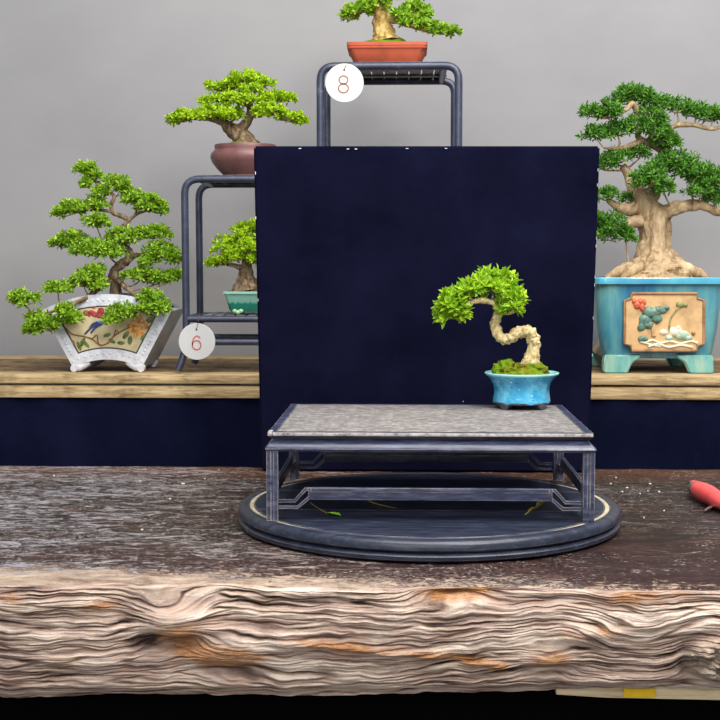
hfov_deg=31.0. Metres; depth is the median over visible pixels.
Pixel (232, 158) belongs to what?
pot
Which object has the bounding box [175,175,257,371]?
rack
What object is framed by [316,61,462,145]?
rack
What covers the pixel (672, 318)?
pot
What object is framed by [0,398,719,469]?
drape
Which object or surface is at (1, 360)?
plank
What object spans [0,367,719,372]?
plank
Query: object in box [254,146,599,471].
board
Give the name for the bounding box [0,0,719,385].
wall
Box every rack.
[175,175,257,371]
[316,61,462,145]
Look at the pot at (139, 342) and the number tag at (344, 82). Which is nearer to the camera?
the number tag at (344, 82)
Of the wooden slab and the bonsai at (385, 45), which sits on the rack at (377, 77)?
the bonsai at (385, 45)
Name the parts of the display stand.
leg, leg, panel, frame, leg, leg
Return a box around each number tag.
[179,314,214,359]
[325,63,363,101]
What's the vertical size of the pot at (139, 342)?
0.166 m
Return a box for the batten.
[555,686,719,699]
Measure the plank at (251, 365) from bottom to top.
0.020 m
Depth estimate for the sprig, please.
1.84 m
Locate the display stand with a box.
[265,404,596,522]
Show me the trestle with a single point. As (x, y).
(207, 384)
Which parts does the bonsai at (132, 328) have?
panel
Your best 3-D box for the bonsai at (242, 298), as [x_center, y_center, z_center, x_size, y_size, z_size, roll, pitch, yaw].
[-0.239,-0.203,2.799,0.196,0.209,0.114,0,4,2]
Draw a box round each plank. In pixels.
[0,355,719,359]
[0,359,719,363]
[0,363,719,368]
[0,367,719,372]
[0,371,719,385]
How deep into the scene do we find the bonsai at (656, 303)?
2.77 m
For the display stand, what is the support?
on the turntable
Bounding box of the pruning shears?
[687,480,719,510]
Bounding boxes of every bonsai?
[5,159,181,371]
[164,67,309,174]
[203,217,257,314]
[337,0,463,71]
[431,263,558,409]
[574,80,719,373]
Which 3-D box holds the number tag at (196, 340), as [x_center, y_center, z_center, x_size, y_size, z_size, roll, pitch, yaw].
[-0.344,-0.049,2.750,0.078,0.096,0.016,0,4,2]
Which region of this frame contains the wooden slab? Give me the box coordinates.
[0,465,719,697]
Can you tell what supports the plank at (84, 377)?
on the shelf rail
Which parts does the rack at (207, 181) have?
rail, rail, rail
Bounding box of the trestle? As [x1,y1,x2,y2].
[207,384,637,385]
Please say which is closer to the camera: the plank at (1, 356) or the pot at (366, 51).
the pot at (366, 51)
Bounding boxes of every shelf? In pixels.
[203,312,257,315]
[359,61,447,78]
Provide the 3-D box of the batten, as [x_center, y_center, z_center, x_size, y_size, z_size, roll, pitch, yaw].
[0.364,0.397,1.657,0.244,0.020,0.170,0,4,2]
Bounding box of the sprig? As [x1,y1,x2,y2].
[310,502,340,515]
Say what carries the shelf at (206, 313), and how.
attached to the rack at (207, 181)
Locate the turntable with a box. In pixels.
[239,472,620,562]
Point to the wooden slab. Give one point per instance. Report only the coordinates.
(92, 601)
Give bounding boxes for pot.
[70,293,181,371]
[210,142,275,174]
[222,290,257,314]
[347,41,427,71]
[485,370,558,409]
[592,276,719,373]
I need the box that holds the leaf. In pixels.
[525,501,544,513]
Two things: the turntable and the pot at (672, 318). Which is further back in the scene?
the pot at (672, 318)
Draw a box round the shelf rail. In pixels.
[0,384,719,399]
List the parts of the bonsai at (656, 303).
relief panel, frame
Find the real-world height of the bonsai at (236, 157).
0.239 m
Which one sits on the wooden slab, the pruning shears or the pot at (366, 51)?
the pruning shears
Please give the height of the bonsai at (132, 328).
0.460 m
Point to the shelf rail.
(6, 390)
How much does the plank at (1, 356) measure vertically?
0.020 m
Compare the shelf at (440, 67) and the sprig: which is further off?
the shelf at (440, 67)
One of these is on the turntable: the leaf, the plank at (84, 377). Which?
the leaf
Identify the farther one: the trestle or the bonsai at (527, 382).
the trestle

